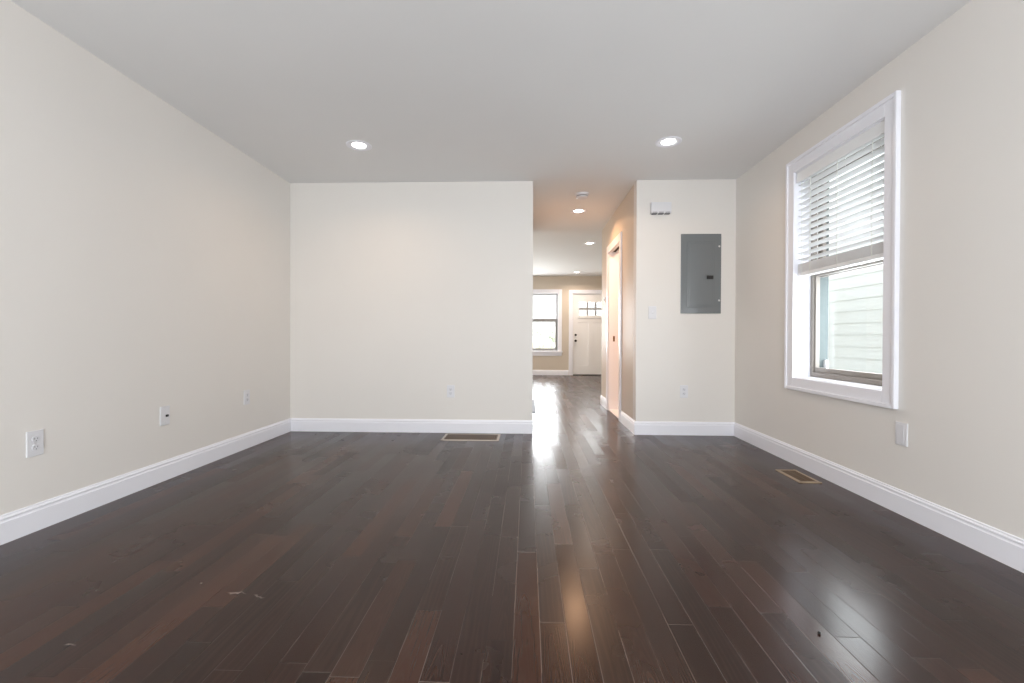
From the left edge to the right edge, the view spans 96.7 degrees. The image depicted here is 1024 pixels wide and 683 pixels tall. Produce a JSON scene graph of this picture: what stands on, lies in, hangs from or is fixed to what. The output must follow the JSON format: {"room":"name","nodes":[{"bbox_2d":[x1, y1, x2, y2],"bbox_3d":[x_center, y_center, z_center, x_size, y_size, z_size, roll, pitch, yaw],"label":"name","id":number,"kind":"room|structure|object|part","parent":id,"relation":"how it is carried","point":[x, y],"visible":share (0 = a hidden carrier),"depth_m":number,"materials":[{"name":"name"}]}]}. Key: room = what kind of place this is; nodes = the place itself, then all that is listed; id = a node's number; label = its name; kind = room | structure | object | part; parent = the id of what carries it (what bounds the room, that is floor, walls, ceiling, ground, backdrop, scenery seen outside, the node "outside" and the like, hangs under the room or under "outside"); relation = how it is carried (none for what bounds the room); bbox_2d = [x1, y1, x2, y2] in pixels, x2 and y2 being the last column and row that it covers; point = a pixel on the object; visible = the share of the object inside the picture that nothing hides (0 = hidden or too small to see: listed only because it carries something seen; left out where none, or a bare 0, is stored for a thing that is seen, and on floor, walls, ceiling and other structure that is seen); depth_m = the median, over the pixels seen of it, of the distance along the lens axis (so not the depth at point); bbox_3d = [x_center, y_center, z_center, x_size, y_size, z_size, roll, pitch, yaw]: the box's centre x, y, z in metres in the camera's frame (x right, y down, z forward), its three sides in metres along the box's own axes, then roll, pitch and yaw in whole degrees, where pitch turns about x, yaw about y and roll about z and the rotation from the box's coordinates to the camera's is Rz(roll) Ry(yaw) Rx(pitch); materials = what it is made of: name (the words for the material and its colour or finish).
{"room":"empty living room","nodes":[
{"label":"empty living room","id":0,"kind":"room"},
{"bbox_2d":[0,0,289,514],"bbox_3d":[-2.335,-0.319,1.845,0.120,2.440,5.531,0,0,2],"label":"wall","id":1,"kind":"structure","parent":0,"point":[145,255],"depth_m":2.61,"materials":[{"name":"beige paint"}]},
{"bbox_2d":[26,429,43,457],"bbox_3d":[-2.261,0.483,2.160,0.011,0.121,0.075,0,0,2],"label":"wall outlet","id":2,"kind":"object","parent":1,"relation":"attached to","point":[34,440],"visible":1,"depth_m":2.16,"materials":[{"name":"white plastic"}]},
{"bbox_2d":[32,444,39,450],"bbox_3d":[-2.258,0.502,2.160,0.003,0.028,0.034,0,0,2],"label":"receptacle","id":3,"kind":"object","parent":2,"relation":"attached to","point":[35,447],"depth_m":2.16,"materials":[{"name":"white plastic"}]},
{"bbox_2d":[32,436,39,441],"bbox_3d":[-2.258,0.463,2.160,0.003,0.028,0.034,0,0,2],"label":"receptacle","id":4,"kind":"object","parent":2,"relation":"attached to","point":[34,438],"depth_m":2.16,"materials":[{"name":"white plastic"}]},
{"bbox_2d":[0,418,290,544],"bbox_3d":[-2.274,0.838,1.791,0.014,0.128,5.411,0,0,2],"label":"baseboard","id":5,"kind":"structure","parent":1,"relation":"attached to","point":[16,524],"depth_m":2.59,"materials":[{"name":"white wood"}]},
{"bbox_2d":[160,405,169,425],"bbox_3d":[-2.232,0.477,2.934,0.016,0.121,0.075,0,0,2],"label":"jack plate","id":6,"kind":"object","parent":1,"relation":"attached to","point":[165,410],"visible":1,"depth_m":2.93,"materials":[{"name":"white plastic"}]},
{"bbox_2d":[244,389,249,404],"bbox_3d":[-2.205,0.463,3.789,0.011,0.121,0.075,0,0,2],"label":"wall outlet","id":7,"kind":"object","parent":1,"relation":"attached to","point":[246,392],"visible":1,"depth_m":3.78,"materials":[{"name":"white plastic"}]},
{"bbox_2d":[11,0,970,230],"bbox_3d":[0.128,-1.597,2.651,4.978,0.120,7.570,0,0,2],"label":"ceiling","id":8,"kind":"structure","parent":0,"point":[567,98],"depth_m":2.65,"materials":[{"name":"white paint"}]},
{"bbox_2d":[346,140,371,150],"bbox_3d":[-1.207,-1.544,3.593,0.196,0.006,0.196,0,0,2],"label":"recessed light","id":9,"kind":"object","parent":8,"relation":"in","point":[359,145],"visible":1,"depth_m":3.59,"materials":[{"name":"white"}]},
{"bbox_2d":[570,209,586,213],"bbox_3d":[0.792,-1.551,5.425,0.196,0.006,0.196,0,0,2],"label":"recessed light","id":10,"kind":"object","parent":8,"relation":"in","point":[576,211],"visible":1,"depth_m":5.43,"materials":[{"name":"white"}]},
{"bbox_2d":[575,192,588,199],"bbox_3d":[0.736,-1.527,4.787,0.152,0.046,0.152,0,0,2],"label":"smoke detector","id":11,"kind":"object","parent":8,"relation":"attached to","point":[579,195],"visible":1,"depth_m":4.74,"materials":[{"name":"white plastic"}]},
{"bbox_2d":[655,136,681,147],"bbox_3d":[1.206,-1.536,3.510,0.196,0.006,0.196,0,0,2],"label":"recessed light","id":12,"kind":"object","parent":8,"relation":"in","point":[670,141],"visible":1,"depth_m":3.50,"materials":[{"name":"white"}]},
{"bbox_2d":[0,375,1023,682],"bbox_3d":[0.209,0.935,5.268,4.978,0.100,12.770,0,0,2],"label":"floor","id":13,"kind":"structure","parent":0,"point":[581,547],"depth_m":1.77,"materials":[{"name":"brown wood"}]},
{"bbox_2d":[441,433,500,440],"bbox_3d":[-0.377,0.888,4.228,0.526,0.006,0.277,0,0,2],"label":"floor vent","id":14,"kind":"object","parent":13,"relation":"in","point":[447,437],"visible":1,"depth_m":4.21,"materials":[{"name":"brown metal"}]},
{"bbox_2d":[444,434,497,439],"bbox_3d":[-0.377,0.888,4.228,0.482,0.004,0.233,0,0,2],"label":"grille","id":15,"kind":"object","parent":14,"relation":"attached to","point":[447,436],"depth_m":4.22,"materials":[{"name":"brown metal"}]},
{"bbox_2d":[775,469,821,482],"bbox_3d":[1.919,0.904,3.059,0.141,0.006,0.290,0,0,2],"label":"floor vent","id":16,"kind":"object","parent":13,"relation":"in","point":[793,474],"visible":1,"depth_m":3.05,"materials":[{"name":"beige metal"}]},
{"bbox_2d":[780,470,816,481],"bbox_3d":[1.919,0.903,3.059,0.101,0.004,0.250,0,0,2],"label":"grille","id":17,"kind":"object","parent":16,"relation":"attached to","point":[795,475],"depth_m":3.05,"materials":[{"name":"brown metal"}]},
{"bbox_2d":[290,179,735,421],"bbox_3d":[-0.026,-0.330,4.472,4.314,2.440,0.120,0,0,2],"label":"wall","id":18,"kind":"structure","parent":0,"point":[401,293],"depth_m":4.43,"materials":[{"name":"beige paint"}]},
{"bbox_2d":[291,418,531,433],"bbox_3d":[-0.989,0.823,4.447,2.372,0.128,0.014,0,0,2],"label":"baseboard","id":19,"kind":"structure","parent":18,"relation":"attached to","point":[297,424],"depth_m":4.44,"materials":[{"name":"white wood"}]},
{"bbox_2d":[447,385,454,397],"bbox_3d":[-0.597,0.485,4.432,0.075,0.121,0.011,0,0,2],"label":"wall outlet","id":20,"kind":"object","parent":18,"relation":"attached to","point":[450,388],"visible":1,"depth_m":4.43,"materials":[{"name":"white plastic"}]},
{"bbox_2d":[532,399,535,412],"bbox_3d":[0.216,0.632,4.475,0.032,0.132,0.070,0,0,2],"label":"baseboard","id":21,"kind":"structure","parent":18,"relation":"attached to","point":[533,401],"depth_m":4.44,"materials":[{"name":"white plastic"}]},
{"bbox_2d":[648,306,655,318],"bbox_3d":[1.344,-0.278,4.356,0.075,0.121,0.020,0,0,2],"label":"light switch","id":22,"kind":"object","parent":18,"relation":"attached to","point":[651,309],"visible":1,"depth_m":4.36,"materials":[{"name":"white plastic"}]},
{"bbox_2d":[650,202,670,214],"bbox_3d":[1.415,-1.266,4.331,0.190,0.108,0.050,0,0,2],"label":"door chime","id":23,"kind":"object","parent":18,"relation":"attached to","point":[660,208],"visible":1,"depth_m":4.31,"materials":[{"name":"white plastic"}]},
{"bbox_2d":[680,385,687,397],"bbox_3d":[1.645,0.478,4.355,0.075,0.121,0.011,0,0,2],"label":"wall outlet","id":24,"kind":"object","parent":18,"relation":"attached to","point":[683,388],"visible":1,"depth_m":4.35,"materials":[{"name":"white plastic"}]},
{"bbox_2d":[634,421,734,435],"bbox_3d":[1.649,0.832,4.356,0.950,0.128,0.014,0,0,2],"label":"baseboard","id":25,"kind":"structure","parent":18,"relation":"attached to","point":[640,427],"depth_m":4.35,"materials":[{"name":"white wood"}]},
{"bbox_2d":[680,234,720,313],"bbox_3d":[1.801,-0.646,4.335,0.379,0.758,0.024,0,0,2],"label":"breaker panel","id":26,"kind":"object","parent":18,"relation":"attached to","point":[700,253],"visible":1,"depth_m":4.33,"materials":[{"name":"grey metal"}]},
{"bbox_3d":[1.800,-0.639,4.335,0.255,0.628,0.008,0,0,2],"label":"door","id":27,"kind":"part","parent":26,"relation":"part of","materials":[{"name":"grey metal"}]},
{"bbox_2d":[533,231,601,275],"bbox_3d":[0.347,-1.681,9.032,4.978,0.120,5.200,0,0,2],"label":"ceiling","id":28,"kind":"structure","parent":0,"point":[555,253],"depth_m":8.36,"materials":[{"name":"white paint"}]},
{"bbox_2d":[584,242,595,244],"bbox_3d":[1.272,-1.604,7.450,0.196,0.006,0.196,0,0,2],"label":"recessed light","id":29,"kind":"object","parent":28,"relation":"in","point":[585,243],"visible":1,"depth_m":7.45,"materials":[{"name":"white"}]},
{"bbox_2d":[533,276,601,374],"bbox_3d":[0.429,-0.399,11.540,4.738,2.480,0.200,0,0,2],"label":"wall","id":30,"kind":"structure","parent":0,"point":[566,283],"depth_m":11.41,"materials":[{"name":"beige paint"}]},
{"bbox_2d":[533,289,562,355],"bbox_3d":[0.699,-0.475,11.472,1.145,1.665,0.175,0,0,2],"label":"window","id":31,"kind":"structure","parent":30,"relation":"in","point":[557,351],"depth_m":11.41,"materials":[{"name":"white wood"}]},
{"bbox_3d":[0.702,-0.852,11.541,0.861,0.668,0.028,0,0,2],"label":"sash","id":32,"kind":"part","parent":31,"relation":"part of","materials":[{"name":"white plastic"}]},
{"bbox_3d":[0.699,-0.181,11.512,0.861,0.783,0.030,0,0,2],"label":"sash","id":33,"kind":"part","parent":31,"relation":"part of","materials":[{"name":"grey metal"}]},
{"bbox_3d":[0.694,0.256,11.422,1.145,0.034,0.065,0,0,2],"label":"sill","id":34,"kind":"part","parent":31,"relation":"part of","materials":[{"name":"white wood"}]},
{"bbox_2d":[532,370,567,374],"bbox_3d":[-0.267,0.776,11.465,3.361,0.128,0.014,0,0,2],"label":"baseboard","id":35,"kind":"structure","parent":30,"relation":"attached to","point":[535,372],"depth_m":11.42,"materials":[{"name":"white wood"}]},
{"bbox_2d":[569,290,601,374],"bbox_3d":[1.980,-0.221,11.443,1.114,2.135,0.210,0,0,2],"label":"door","id":36,"kind":"structure","parent":30,"relation":"in","point":[585,331],"depth_m":11.42,"materials":[{"name":"white paint"}]},
{"bbox_2d":[601,185,633,418],"bbox_3d":[1.289,-0.333,5.447,0.120,2.440,1.919,0,0,2],"label":"wall","id":37,"kind":"structure","parent":0,"point":[622,220],"depth_m":4.86,"materials":[{"name":"beige paint"}]},
{"bbox_2d":[600,395,605,408],"bbox_3d":[1.243,0.818,6.187,0.014,0.128,0.460,0,0,2],"label":"baseboard","id":38,"kind":"structure","parent":37,"relation":"attached to","point":[602,399],"depth_m":6.16,"materials":[{"name":"white wood"}]},
{"bbox_2d":[606,231,621,421],"bbox_3d":[1.283,-0.166,5.483,0.142,2.105,0.902,0,0,2],"label":"doorway","id":39,"kind":"structure","parent":37,"relation":"in","point":[614,250],"depth_m":5.82,"materials":[{"name":"white wood"}]},
{"bbox_2d":[620,411,634,433],"bbox_3d":[1.192,0.828,4.703,0.014,0.128,0.649,0,0,2],"label":"baseboard","id":40,"kind":"structure","parent":37,"relation":"attached to","point":[628,422],"depth_m":4.67,"materials":[{"name":"white wood"}]},
{"bbox_2d":[735,0,1023,538],"bbox_3d":[2.152,-0.303,1.690,0.231,2.440,5.531,0,0,2],"label":"wall","id":41,"kind":"structure","parent":0,"point":[961,84],"depth_m":2.18,"materials":[{"name":"beige paint"}]},
{"bbox_2d":[784,90,900,408],"bbox_3d":[2.181,-0.489,2.936,0.254,1.696,1.042,0,0,2],"label":"window","id":42,"kind":"structure","parent":41,"relation":"in","point":[806,369],"depth_m":3.00,"materials":[{"name":"white wood"}]},
{"bbox_2d":[796,120,883,294],"bbox_3d":[2.119,-0.788,2.943,0.072,0.901,0.852,0,0,2],"label":"window blind","id":43,"kind":"object","parent":42,"relation":"attached to","point":[873,252],"visible":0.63,"depth_m":2.90,"materials":[{"name":"white plastic"}]},
{"bbox_3d":[2.110,-0.777,3.319,0.004,0.795,0.004,0,0,2],"label":"pull cord","id":44,"kind":"part","parent":43,"relation":"part of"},
{"bbox_3d":[2.125,-0.489,2.945,0.052,0.028,0.850,0,0,2],"label":"rail","id":45,"kind":"part","parent":43,"relation":"part of","materials":[{"name":"white plastic"}]},
{"bbox_3d":[2.218,-0.487,2.942,0.044,1.498,0.858,0,0,2],"label":"frame","id":46,"kind":"part","parent":42,"relation":"part of","materials":[{"name":"beige metal"}]},
{"bbox_3d":[2.222,-0.141,2.945,0.030,0.733,0.798,0,0,2],"label":"sash","id":47,"kind":"part","parent":42,"relation":"part of","materials":[{"name":"beige metal"}]},
{"bbox_3d":[2.256,-0.836,2.938,0.026,0.739,0.798,0,0,2],"label":"sash","id":48,"kind":"part","parent":42,"relation":"part of","materials":[{"name":"glass"}]},
{"bbox_2d":[734,423,1023,572],"bbox_3d":[2.023,0.853,1.636,0.014,0.128,5.397,0,0,2],"label":"baseboard","id":49,"kind":"structure","parent":41,"relation":"attached to","point":[1006,548],"depth_m":2.36,"materials":[{"name":"white wood"}]},
{"bbox_2d":[895,421,907,446],"bbox_3d":[2.054,0.487,2.402,0.008,0.121,0.075,0,0,2],"label":"blank plate","id":50,"kind":"object","parent":41,"relation":"attached to","point":[901,429],"visible":1,"depth_m":2.40,"materials":[{"name":"white plastic"}]},
{"label":"outside","id":51,"kind":"structure","parent":0,"visible":0},
{"bbox_3d":[4.359,0.708,126.933,240.000,0.150,126.000,0,0,2],"label":"ground","id":52,"kind":"structure","parent":51,"visible":0},
{"bbox_2d":[533,296,601,347],"bbox_3d":[4.521,-4.782,72.856,33.200,11.600,11.000,0,0,2],"label":"house","id":53,"kind":"structure","parent":52,"relation":"on","point":[544,307],"depth_m":67.83,"materials":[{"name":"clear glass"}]},
{"bbox_3d":[12.044,-4.771,67.579,1.220,1.520,0.030,0,0,2],"label":"pane","id":54,"kind":"part","parent":53,"relation":"part of","materials":[{"name":"clear glass"}]},
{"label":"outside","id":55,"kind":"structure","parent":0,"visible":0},
{"bbox_3d":[5.739,1.571,2.640,6.700,0.100,17.650,0,0,2],"label":"ground","id":56,"kind":"structure","parent":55,"visible":0},
{"bbox_2d":[828,153,883,373],"bbox_3d":[4.714,-0.874,5.035,2.130,4.750,6.200,0,0,2],"label":"house","id":57,"kind":"structure","parent":56,"relation":"on","point":[855,298],"depth_m":4.87,"materials":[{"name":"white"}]},
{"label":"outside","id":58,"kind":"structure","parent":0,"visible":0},
{"bbox_3d":[0.955,1.411,27.944,120.000,0.130,28.100,0,0,2],"label":"lawn","id":59,"kind":"structure","parent":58,"visible":0},
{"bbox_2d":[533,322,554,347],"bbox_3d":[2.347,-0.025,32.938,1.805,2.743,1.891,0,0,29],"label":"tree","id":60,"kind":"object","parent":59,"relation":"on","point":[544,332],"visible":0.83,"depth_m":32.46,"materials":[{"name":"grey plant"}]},
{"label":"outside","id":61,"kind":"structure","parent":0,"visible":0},
{"bbox_3d":[1.035,0.930,12.754,5.200,0.110,2.250,0,0,2],"label":"floor","id":62,"kind":"structure","parent":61,"visible":0},
{"bbox_2d":[533,340,554,347],"bbox_3d":[1.015,0.419,13.576,4.990,0.900,0.090,0,0,2],"label":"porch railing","id":63,"kind":"object","parent":62,"relation":"on","point":[546,343],"visible":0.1,"depth_m":13.53,"materials":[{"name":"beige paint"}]}
]}

